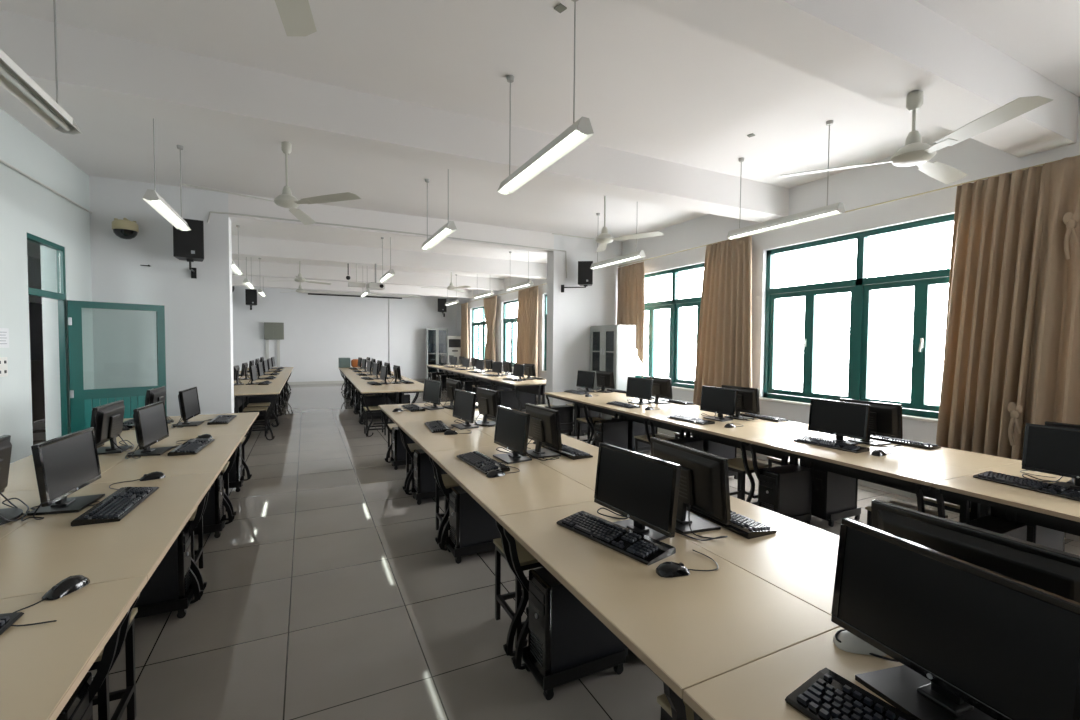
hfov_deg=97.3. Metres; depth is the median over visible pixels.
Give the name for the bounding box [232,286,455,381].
wall
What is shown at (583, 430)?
trolley
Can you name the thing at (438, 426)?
keyboard
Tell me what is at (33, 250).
ceiling
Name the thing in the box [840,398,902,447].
monitor
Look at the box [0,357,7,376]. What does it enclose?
wall switch
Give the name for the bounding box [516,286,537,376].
curtain
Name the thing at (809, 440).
keyboard
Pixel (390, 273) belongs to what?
ceiling light
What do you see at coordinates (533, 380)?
desk
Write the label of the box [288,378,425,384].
baseboard
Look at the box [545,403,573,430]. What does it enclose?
computer tower
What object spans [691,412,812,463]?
desk
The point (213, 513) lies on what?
computer tower
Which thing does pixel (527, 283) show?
ceiling light
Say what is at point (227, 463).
stool
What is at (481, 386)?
computer tower
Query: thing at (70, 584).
mouse
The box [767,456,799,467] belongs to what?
stool
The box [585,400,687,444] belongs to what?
desk
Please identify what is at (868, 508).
stool
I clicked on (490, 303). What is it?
curtain
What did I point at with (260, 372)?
monitor
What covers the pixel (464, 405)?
monitor
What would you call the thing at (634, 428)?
computer tower
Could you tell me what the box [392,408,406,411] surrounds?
mouse
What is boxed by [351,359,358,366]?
bag
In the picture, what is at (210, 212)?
conduit
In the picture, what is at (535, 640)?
vent grille
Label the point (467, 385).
computer tower
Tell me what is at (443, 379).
computer tower
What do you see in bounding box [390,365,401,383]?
monitor
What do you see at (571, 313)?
wall
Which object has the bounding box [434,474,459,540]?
stool
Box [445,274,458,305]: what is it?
ceiling light
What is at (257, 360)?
monitor
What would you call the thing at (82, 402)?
door
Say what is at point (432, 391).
monitor
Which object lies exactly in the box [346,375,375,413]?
desk
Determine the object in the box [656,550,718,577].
mouse
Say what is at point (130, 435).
desk
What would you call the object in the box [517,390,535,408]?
computer tower
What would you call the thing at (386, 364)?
monitor
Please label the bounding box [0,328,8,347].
paper notice
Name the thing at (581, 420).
stool
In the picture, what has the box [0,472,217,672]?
desk
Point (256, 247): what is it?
beam
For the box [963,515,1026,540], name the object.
computer tower
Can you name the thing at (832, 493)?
computer tower
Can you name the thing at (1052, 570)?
monitor
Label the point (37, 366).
wall
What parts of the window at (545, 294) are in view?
frame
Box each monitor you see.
[0,435,28,524]
[21,427,104,520]
[90,400,133,454]
[125,401,172,458]
[145,386,173,423]
[171,387,203,427]
[233,365,243,384]
[240,362,249,379]
[245,365,258,384]
[248,360,257,374]
[255,358,259,368]
[257,362,264,378]
[262,360,268,374]
[267,358,272,371]
[271,357,275,368]
[357,357,361,368]
[361,359,366,371]
[366,360,371,374]
[372,363,379,378]
[377,360,381,374]
[380,365,390,383]
[384,362,390,378]
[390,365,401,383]
[422,379,443,409]
[441,355,446,364]
[443,378,460,408]
[451,356,456,366]
[451,389,478,429]
[458,356,464,366]
[462,358,469,369]
[471,358,476,368]
[474,387,499,426]
[476,359,483,371]
[484,359,492,371]
[492,361,502,375]
[493,405,531,463]
[502,361,511,375]
[513,364,525,379]
[523,363,535,379]
[525,403,561,460]
[576,370,594,392]
[594,443,680,540]
[596,370,614,392]
[626,377,652,404]
[646,376,672,403]
[650,437,730,540]
[700,386,737,421]
[721,385,759,420]
[808,398,869,444]
[831,518,1079,719]
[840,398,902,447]
[871,499,1079,602]
[1022,423,1079,489]
[1044,421,1079,483]
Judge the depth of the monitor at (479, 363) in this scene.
12.86 m
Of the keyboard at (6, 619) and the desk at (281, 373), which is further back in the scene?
the desk at (281, 373)
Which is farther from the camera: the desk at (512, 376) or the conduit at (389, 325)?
the conduit at (389, 325)
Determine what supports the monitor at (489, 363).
on the desk
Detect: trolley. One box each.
[134,585,193,618]
[194,514,225,537]
[224,476,243,491]
[255,414,277,420]
[359,415,381,421]
[390,457,411,469]
[411,487,444,504]
[446,537,494,563]
[522,646,625,699]
[561,429,571,434]
[582,428,593,435]
[630,446,650,451]
[728,471,737,478]
[793,513,811,524]
[812,507,860,526]
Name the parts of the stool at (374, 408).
leg, leg, seat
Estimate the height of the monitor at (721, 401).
0.344 m
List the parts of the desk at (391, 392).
modesty panel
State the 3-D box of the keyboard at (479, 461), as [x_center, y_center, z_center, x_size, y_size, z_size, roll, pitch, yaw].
[-0.340,0.668,3.165,0.276,0.035,0.500,-1,2,-30]
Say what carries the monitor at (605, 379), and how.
on the desk at (616, 395)
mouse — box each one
[11,575,89,625]
[109,471,165,489]
[122,426,134,430]
[177,434,212,443]
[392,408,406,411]
[444,430,471,434]
[486,466,519,477]
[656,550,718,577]
[724,423,742,427]
[833,630,886,655]
[871,448,893,455]
[1020,469,1055,477]
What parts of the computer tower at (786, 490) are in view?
panel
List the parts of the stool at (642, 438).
leg, seat frame, seat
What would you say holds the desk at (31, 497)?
on the floor
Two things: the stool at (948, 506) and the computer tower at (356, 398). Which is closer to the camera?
the stool at (948, 506)
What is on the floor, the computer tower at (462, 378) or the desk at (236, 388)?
the desk at (236, 388)
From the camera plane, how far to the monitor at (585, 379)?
7.87 m
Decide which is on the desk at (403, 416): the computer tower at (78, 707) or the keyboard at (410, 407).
the keyboard at (410, 407)
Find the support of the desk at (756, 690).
on the floor
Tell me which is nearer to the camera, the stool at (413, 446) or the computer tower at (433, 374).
the stool at (413, 446)
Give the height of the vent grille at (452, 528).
0.102 m
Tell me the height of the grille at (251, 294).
0.495 m
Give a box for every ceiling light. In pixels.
[0,0,80,134]
[142,118,190,230]
[232,225,243,274]
[243,257,254,288]
[257,258,265,296]
[360,289,369,296]
[378,237,394,281]
[420,169,456,249]
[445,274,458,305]
[474,291,493,298]
[497,0,593,194]
[506,251,533,290]
[590,202,644,268]
[727,120,844,239]
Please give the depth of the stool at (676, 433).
5.89 m
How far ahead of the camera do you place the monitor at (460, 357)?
15.62 m
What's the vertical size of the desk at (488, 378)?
0.750 m
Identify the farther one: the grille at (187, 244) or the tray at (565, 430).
the tray at (565, 430)
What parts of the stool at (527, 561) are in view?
leg, seat, leg, seat frame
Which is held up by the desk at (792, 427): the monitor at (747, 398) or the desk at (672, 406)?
the monitor at (747, 398)
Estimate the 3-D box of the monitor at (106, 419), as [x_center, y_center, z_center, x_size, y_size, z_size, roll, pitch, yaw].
[-3.082,0.484,3.434,0.228,0.344,0.480,0,2,-24]
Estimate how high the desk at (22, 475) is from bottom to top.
0.750 m
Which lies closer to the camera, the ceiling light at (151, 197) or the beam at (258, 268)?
the ceiling light at (151, 197)
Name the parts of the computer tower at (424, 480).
panel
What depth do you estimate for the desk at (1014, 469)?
3.02 m
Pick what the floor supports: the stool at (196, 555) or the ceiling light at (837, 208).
the stool at (196, 555)
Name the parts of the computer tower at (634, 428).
plate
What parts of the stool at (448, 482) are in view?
leg, seat, leg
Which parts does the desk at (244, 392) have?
modesty panel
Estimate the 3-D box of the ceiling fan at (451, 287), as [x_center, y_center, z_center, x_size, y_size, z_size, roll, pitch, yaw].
[-2.410,-2.146,12.386,1.318,0.625,1.372,-1,2,-26]
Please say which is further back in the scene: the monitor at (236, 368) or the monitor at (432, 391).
the monitor at (236, 368)
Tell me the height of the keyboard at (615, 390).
0.035 m
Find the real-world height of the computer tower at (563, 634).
0.600 m
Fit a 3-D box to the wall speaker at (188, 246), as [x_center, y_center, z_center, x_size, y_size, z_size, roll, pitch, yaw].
[-4.474,-1.414,6.080,0.308,0.688,0.417,-1,2,-32]
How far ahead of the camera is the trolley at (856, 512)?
4.12 m
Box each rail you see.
[467,283,546,302]
[617,155,1079,266]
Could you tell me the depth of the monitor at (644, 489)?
1.97 m
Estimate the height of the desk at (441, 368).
0.750 m
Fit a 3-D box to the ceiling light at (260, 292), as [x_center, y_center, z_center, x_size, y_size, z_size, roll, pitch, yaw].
[-6.958,-2.054,11.884,0.124,0.840,1.216,-1,2,-26]
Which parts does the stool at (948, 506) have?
seat frame, seat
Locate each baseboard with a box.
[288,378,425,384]
[536,397,1079,541]
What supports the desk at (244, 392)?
on the floor
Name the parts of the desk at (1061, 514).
apron rail, modesty panel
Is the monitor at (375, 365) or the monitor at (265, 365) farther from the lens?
the monitor at (265, 365)
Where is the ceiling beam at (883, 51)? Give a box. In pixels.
[624,0,1077,157]
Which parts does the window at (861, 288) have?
sill, handle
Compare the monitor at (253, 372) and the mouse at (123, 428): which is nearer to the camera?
the mouse at (123, 428)
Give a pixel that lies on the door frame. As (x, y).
(60, 295)
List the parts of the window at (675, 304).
sill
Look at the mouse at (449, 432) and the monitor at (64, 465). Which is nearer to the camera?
the monitor at (64, 465)
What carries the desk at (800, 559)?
on the floor
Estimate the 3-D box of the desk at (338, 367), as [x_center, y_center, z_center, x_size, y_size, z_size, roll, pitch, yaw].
[-5.783,0.619,14.493,0.614,0.750,1.358,-1,2,-25]
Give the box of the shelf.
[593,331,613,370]
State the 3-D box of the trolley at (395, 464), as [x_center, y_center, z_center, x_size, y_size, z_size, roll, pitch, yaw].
[-1.629,1.273,5.946,0.430,0.110,0.230,-1,2,-26]
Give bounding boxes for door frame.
[27,233,69,435]
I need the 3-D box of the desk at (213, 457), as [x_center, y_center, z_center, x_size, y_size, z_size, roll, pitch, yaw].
[-2.543,1.036,3.390,0.614,0.750,1.348,-1,2,-26]
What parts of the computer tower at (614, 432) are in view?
panel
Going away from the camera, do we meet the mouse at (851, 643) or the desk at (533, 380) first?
the mouse at (851, 643)
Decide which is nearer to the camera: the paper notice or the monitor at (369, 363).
the paper notice
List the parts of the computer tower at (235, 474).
panel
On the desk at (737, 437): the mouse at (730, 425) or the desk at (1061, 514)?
the mouse at (730, 425)
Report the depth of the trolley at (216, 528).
3.73 m
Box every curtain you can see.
[460,303,468,357]
[483,296,496,368]
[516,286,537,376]
[617,261,644,377]
[693,235,751,412]
[936,164,1044,459]
[1020,156,1079,460]
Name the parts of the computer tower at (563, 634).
panel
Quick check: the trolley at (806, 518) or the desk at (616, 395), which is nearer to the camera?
the trolley at (806, 518)
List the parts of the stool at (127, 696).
leg, seat frame, seat, leg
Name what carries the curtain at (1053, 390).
hanging from the rail at (1077, 155)
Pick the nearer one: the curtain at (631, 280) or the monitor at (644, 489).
the monitor at (644, 489)
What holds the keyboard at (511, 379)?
on the desk at (531, 387)
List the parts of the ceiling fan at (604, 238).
blade, blade, motor, blade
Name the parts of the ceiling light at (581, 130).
rod, rod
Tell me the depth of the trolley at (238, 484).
4.87 m
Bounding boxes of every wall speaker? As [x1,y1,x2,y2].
[173,218,203,278]
[245,289,256,309]
[438,299,446,316]
[561,261,592,291]
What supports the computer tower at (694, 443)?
on the trolley
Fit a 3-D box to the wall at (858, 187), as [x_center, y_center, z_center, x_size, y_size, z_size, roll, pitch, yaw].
[1.989,-0.523,8.826,0.240,3.550,24.100,-1,2,-26]
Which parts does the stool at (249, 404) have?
seat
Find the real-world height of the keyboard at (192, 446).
0.035 m
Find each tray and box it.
[390,457,411,465]
[561,429,571,432]
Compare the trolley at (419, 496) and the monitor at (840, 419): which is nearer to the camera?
the monitor at (840, 419)
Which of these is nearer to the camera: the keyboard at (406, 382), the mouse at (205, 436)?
the mouse at (205, 436)
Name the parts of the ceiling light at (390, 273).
rod, rod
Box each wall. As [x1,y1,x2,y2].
[0,108,93,462]
[27,255,44,421]
[89,176,233,415]
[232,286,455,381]
[456,97,1079,444]
[546,233,621,425]
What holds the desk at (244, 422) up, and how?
on the floor
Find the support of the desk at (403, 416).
on the floor
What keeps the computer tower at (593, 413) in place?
on the trolley at (583, 430)
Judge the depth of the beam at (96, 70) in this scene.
3.74 m
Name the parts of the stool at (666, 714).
seat frame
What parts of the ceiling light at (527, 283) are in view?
rod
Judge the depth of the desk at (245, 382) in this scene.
9.15 m
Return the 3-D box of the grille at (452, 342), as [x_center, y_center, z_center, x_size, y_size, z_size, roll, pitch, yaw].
[-3.305,-0.648,18.433,0.460,0.320,0.015,0,2,-6]
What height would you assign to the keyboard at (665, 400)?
0.035 m
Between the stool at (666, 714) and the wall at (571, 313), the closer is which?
the stool at (666, 714)
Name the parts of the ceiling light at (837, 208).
rod, rod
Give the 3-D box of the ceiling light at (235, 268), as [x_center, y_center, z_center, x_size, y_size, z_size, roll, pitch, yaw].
[-5.023,-1.896,7.824,0.124,0.840,1.216,-1,2,-26]
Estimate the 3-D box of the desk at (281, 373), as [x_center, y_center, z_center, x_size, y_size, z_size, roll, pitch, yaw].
[-6.468,0.715,11.645,0.611,0.750,1.378,-1,2,-26]
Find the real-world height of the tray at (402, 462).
0.060 m
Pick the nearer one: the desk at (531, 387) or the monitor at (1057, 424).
the monitor at (1057, 424)
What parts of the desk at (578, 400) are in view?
apron rail, modesty panel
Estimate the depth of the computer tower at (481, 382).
13.26 m
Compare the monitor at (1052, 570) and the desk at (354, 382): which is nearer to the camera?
the monitor at (1052, 570)
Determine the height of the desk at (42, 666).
0.750 m
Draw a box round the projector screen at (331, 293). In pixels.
[303,290,420,298]
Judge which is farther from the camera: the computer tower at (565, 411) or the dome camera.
the computer tower at (565, 411)
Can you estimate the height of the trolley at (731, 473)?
0.110 m
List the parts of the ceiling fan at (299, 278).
motor, blade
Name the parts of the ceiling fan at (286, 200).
blade, motor, blade, blade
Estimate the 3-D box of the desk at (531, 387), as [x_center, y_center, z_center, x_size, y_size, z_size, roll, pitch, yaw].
[-0.519,0.818,9.986,0.614,0.750,1.418,-1,2,-25]
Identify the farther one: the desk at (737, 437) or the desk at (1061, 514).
the desk at (737, 437)
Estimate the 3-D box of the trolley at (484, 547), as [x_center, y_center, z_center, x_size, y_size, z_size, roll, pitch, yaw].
[-0.453,1.368,3.512,0.430,0.110,0.230,-1,2,-26]
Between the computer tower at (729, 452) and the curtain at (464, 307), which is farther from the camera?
the curtain at (464, 307)
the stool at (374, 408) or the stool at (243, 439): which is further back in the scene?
the stool at (374, 408)
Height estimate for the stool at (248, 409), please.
0.450 m
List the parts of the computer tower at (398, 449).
panel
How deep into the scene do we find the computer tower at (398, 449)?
5.80 m
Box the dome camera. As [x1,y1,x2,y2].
[112,218,138,238]
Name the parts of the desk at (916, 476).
apron rail, modesty panel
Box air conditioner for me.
[448,336,460,363]
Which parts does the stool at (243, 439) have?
leg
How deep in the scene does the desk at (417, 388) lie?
8.23 m
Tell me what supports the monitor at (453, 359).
on the desk at (441, 368)
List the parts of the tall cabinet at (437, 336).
door, door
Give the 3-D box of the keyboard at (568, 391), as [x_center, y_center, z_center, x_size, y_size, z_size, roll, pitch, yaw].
[0.630,0.516,7.674,0.276,0.035,0.500,-1,2,-28]
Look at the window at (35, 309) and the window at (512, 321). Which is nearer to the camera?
the window at (35, 309)
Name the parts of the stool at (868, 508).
leg, seat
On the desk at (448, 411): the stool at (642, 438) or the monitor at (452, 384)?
the monitor at (452, 384)
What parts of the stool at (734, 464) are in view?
leg, leg, seat, seat frame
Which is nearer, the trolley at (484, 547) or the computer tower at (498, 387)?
the trolley at (484, 547)
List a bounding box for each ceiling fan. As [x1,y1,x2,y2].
[181,141,360,224]
[272,261,330,284]
[275,0,316,35]
[280,282,328,293]
[421,272,469,291]
[552,196,663,251]
[780,91,1052,183]
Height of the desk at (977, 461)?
0.750 m
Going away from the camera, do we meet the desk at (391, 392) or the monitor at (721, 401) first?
the monitor at (721, 401)
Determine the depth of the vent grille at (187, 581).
2.74 m
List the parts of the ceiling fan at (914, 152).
blade, motor, blade, blade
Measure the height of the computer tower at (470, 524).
0.600 m
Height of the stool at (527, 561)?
0.450 m
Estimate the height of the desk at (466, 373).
0.750 m
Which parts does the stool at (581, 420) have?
leg, leg, seat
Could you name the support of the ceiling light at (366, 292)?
hanging from the ceiling at (648, 83)
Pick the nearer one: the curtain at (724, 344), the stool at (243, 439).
the stool at (243, 439)
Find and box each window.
[29,302,43,359]
[469,306,485,362]
[502,300,517,367]
[541,294,546,371]
[635,263,703,391]
[759,214,953,422]
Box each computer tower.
[56,672,92,719]
[133,520,190,607]
[196,470,222,526]
[224,443,241,482]
[250,396,276,415]
[355,390,376,407]
[360,395,384,416]
[383,394,409,404]
[392,427,414,460]
[414,449,446,493]
[431,372,444,380]
[440,374,453,386]
[449,486,500,548]
[450,377,465,380]
[463,381,479,392]
[477,378,490,384]
[478,385,496,389]
[497,385,510,389]
[498,390,518,409]
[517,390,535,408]
[528,567,627,678]
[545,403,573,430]
[572,406,601,428]
[594,419,627,449]
[623,416,657,450]
[666,437,702,450]
[696,434,736,470]
[758,464,811,517]
[807,462,857,519]
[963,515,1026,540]
[997,510,1064,550]
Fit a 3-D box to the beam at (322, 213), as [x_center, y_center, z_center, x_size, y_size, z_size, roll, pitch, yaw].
[-2.039,-2.128,7.647,4.980,0.320,0.260,-1,2,-26]
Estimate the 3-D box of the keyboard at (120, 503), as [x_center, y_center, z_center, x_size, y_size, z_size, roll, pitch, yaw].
[-2.076,0.687,2.275,0.276,0.035,0.500,0,2,-23]
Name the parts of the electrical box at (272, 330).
door, door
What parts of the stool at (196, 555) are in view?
leg, seat, leg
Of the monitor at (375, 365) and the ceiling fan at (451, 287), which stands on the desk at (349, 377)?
the monitor at (375, 365)
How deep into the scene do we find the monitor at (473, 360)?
14.32 m
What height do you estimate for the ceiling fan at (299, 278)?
0.645 m
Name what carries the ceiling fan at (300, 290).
hanging from the ceiling at (648, 83)
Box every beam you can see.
[0,10,788,222]
[228,194,553,252]
[231,235,546,278]
[232,259,503,290]
[232,275,472,297]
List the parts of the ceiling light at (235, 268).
rod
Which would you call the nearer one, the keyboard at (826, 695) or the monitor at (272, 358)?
the keyboard at (826, 695)
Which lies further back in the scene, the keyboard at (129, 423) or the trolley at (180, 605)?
the keyboard at (129, 423)
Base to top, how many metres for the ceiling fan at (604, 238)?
0.715 m
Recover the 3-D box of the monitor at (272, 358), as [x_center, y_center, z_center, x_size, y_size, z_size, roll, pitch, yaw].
[-7.761,0.083,13.769,0.228,0.344,0.480,0,2,-22]
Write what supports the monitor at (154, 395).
on the desk at (130, 435)
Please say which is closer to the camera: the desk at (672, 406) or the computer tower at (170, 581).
the computer tower at (170, 581)
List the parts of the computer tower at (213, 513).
panel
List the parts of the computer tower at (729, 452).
plate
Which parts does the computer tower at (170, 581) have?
panel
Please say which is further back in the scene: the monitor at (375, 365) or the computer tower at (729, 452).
the monitor at (375, 365)
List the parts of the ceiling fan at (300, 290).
motor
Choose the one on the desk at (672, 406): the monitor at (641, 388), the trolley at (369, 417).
the monitor at (641, 388)
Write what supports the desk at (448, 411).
on the floor
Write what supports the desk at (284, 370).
on the floor
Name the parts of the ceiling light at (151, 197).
rod, rod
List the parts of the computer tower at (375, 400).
panel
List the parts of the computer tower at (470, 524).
panel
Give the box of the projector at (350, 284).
[348,263,365,287]
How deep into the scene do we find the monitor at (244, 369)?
9.85 m
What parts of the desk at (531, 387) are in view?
apron rail, modesty panel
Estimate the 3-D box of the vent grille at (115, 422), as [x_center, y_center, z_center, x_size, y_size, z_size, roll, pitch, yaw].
[-3.067,0.482,3.435,0.013,0.096,0.110,0,2,-24]
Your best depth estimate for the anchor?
2.83 m
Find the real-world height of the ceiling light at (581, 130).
0.840 m
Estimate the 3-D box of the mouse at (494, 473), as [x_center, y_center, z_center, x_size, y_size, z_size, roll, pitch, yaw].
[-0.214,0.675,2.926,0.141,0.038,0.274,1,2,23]
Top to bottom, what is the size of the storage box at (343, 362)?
0.300 m
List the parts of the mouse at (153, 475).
cord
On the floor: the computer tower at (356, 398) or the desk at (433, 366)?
the desk at (433, 366)
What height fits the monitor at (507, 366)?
0.344 m
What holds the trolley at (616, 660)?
on the floor
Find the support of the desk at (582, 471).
on the floor
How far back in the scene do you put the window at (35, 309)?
9.18 m
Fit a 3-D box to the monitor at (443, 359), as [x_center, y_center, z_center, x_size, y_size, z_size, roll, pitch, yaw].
[-3.353,0.012,16.710,0.228,0.344,0.480,-1,2,-30]
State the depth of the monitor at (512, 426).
3.24 m
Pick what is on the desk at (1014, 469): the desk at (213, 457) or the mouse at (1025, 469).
the mouse at (1025, 469)
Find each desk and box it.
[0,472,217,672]
[0,489,40,538]
[0,576,146,719]
[4,441,138,491]
[91,433,243,590]
[105,416,182,442]
[165,412,258,519]
[234,381,250,412]
[234,385,282,439]
[234,386,243,412]
[245,380,285,425]
[257,375,288,414]
[262,372,290,406]
[269,367,293,390]
[269,369,291,398]
[338,367,357,393]
[340,369,364,399]
[343,372,369,405]
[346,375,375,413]
[350,379,385,423]
[355,384,400,436]
[378,403,454,491]
[382,378,419,421]
[390,383,423,421]
[397,418,497,543]
[427,365,451,379]
[428,401,482,417]
[428,445,594,655]
[435,366,463,377]
[445,369,476,389]
[457,371,490,397]
[457,417,571,441]
[472,374,513,401]
[482,371,508,373]
[491,378,542,411]
[496,374,538,377]
[497,501,839,719]
[518,378,545,410]
[527,438,598,490]
[544,392,618,443]
[579,390,638,435]
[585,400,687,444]
[624,399,706,432]
[647,413,795,502]
[675,496,838,615]
[683,627,902,719]
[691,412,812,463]
[747,435,984,522]
[794,431,1021,520]
[931,473,1079,535]
[980,462,1071,516]
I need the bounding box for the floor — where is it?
[32,381,1079,719]
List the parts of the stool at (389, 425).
leg, seat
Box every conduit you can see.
[0,159,91,213]
[207,211,566,277]
[389,325,389,362]
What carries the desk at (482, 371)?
on the floor
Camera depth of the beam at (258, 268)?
13.00 m
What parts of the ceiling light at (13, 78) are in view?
rod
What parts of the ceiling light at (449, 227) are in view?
rod, rod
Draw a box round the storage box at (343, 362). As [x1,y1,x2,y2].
[338,358,349,367]
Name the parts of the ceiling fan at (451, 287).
motor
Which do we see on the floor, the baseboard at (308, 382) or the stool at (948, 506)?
the stool at (948, 506)
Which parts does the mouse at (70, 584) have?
cord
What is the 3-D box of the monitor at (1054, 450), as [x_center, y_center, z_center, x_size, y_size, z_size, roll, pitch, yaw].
[3.031,0.558,2.658,0.228,0.344,0.480,0,2,-24]
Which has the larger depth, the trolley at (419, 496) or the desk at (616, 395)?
the desk at (616, 395)
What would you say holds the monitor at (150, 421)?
on the desk at (213, 457)
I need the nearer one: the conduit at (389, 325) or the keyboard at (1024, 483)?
the keyboard at (1024, 483)
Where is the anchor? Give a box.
[554,3,566,12]
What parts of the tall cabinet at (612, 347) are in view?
door, door, door, door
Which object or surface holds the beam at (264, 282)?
attached to the wall at (858, 187)
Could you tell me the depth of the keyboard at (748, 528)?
2.03 m
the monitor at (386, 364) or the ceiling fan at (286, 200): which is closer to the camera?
the ceiling fan at (286, 200)
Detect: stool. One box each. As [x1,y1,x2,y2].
[89,608,137,719]
[189,507,203,568]
[222,462,228,514]
[241,437,245,475]
[243,407,267,436]
[247,402,269,429]
[359,395,372,414]
[363,406,385,436]
[388,424,397,457]
[406,443,420,486]
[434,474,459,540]
[493,538,543,647]
[576,417,604,442]
[634,434,672,456]
[657,693,693,719]
[674,432,691,438]
[727,457,768,504]
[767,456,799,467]
[865,500,947,526]
[923,496,990,520]
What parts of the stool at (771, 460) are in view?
seat frame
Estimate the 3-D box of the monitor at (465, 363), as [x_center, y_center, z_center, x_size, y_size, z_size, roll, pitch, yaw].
[-2.185,0.111,14.166,0.228,0.344,0.480,-1,2,-30]
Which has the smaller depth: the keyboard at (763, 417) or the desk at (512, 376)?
the keyboard at (763, 417)
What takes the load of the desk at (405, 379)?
on the floor
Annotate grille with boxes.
[112,419,118,433]
[174,219,202,257]
[185,567,190,591]
[246,289,256,304]
[438,299,445,311]
[449,339,460,346]
[450,525,454,543]
[530,630,541,665]
[578,261,592,283]
[678,476,687,498]
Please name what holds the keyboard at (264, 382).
on the desk at (274, 382)
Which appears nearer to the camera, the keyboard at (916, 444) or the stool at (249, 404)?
the keyboard at (916, 444)
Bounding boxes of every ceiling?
[0,0,1079,278]
[27,241,40,258]
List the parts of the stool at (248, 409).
seat, seat frame, leg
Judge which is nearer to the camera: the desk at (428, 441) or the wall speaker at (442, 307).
the desk at (428, 441)
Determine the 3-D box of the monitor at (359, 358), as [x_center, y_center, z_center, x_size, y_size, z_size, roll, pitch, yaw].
[-5.305,0.091,14.065,0.228,0.344,0.480,-1,2,-29]
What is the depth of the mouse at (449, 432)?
4.13 m
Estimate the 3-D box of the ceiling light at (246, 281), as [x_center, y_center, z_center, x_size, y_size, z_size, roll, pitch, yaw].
[-6.155,-1.984,10.052,0.124,0.840,1.216,-1,2,-26]
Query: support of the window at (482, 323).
in the wall at (858, 187)
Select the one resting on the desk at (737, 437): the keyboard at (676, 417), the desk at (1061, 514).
the keyboard at (676, 417)
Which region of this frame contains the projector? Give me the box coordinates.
[366,264,384,289]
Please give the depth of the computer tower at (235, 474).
4.88 m
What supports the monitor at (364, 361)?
on the desk at (342, 370)
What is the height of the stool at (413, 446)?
0.450 m
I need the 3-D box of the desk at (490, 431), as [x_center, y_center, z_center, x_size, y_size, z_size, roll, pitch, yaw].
[-0.300,1.013,4.535,0.614,0.750,1.418,-1,2,-26]
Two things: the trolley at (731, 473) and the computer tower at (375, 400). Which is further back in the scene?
the computer tower at (375, 400)
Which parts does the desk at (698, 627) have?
apron rail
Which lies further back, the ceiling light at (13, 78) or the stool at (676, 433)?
the stool at (676, 433)
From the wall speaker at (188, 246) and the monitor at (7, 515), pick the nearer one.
the monitor at (7, 515)
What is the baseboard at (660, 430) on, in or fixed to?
attached to the wall at (858, 187)
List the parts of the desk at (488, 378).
modesty panel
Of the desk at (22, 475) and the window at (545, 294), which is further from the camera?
the window at (545, 294)
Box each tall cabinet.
[426,328,447,379]
[589,325,635,419]
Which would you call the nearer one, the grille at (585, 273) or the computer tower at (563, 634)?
the computer tower at (563, 634)
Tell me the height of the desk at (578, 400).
0.750 m
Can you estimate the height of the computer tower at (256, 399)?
0.600 m
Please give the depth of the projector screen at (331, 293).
17.70 m
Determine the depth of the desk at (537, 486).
2.63 m
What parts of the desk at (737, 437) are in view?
apron rail, modesty panel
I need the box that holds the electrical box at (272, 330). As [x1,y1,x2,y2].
[264,322,283,366]
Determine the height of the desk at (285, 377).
0.750 m
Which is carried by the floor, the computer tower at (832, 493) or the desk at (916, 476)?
the desk at (916, 476)
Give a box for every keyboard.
[0,612,23,635]
[71,487,159,526]
[123,419,134,428]
[167,438,214,455]
[206,415,236,424]
[258,381,271,384]
[400,380,413,383]
[401,404,424,411]
[425,420,454,432]
[456,451,509,474]
[503,378,517,380]
[541,444,592,459]
[556,511,675,565]
[564,390,588,394]
[606,401,639,408]
[607,389,625,393]
[660,399,694,404]
[667,414,714,424]
[687,507,776,538]
[740,413,788,421]
[785,668,915,719]
[793,436,868,452]
[870,435,940,449]
[973,471,1079,500]
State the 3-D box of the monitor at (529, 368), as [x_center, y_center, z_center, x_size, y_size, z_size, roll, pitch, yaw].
[-0.253,0.254,10.532,0.228,0.344,0.480,-1,2,-28]
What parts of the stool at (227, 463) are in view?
seat, leg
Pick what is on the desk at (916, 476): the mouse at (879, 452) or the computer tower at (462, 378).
the mouse at (879, 452)
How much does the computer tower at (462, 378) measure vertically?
0.600 m
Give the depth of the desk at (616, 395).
7.62 m
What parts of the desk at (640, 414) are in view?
apron rail, modesty panel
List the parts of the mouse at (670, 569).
cord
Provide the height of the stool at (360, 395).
0.450 m
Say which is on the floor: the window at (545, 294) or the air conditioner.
the air conditioner
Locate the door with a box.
[67,300,166,432]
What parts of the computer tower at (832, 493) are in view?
plate, panel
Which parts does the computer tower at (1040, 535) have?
plate, panel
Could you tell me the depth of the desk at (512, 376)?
11.34 m
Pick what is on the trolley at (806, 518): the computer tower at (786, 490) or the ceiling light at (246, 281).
the computer tower at (786, 490)
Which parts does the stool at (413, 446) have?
leg, leg, seat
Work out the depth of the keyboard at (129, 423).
4.40 m
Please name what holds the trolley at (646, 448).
on the floor

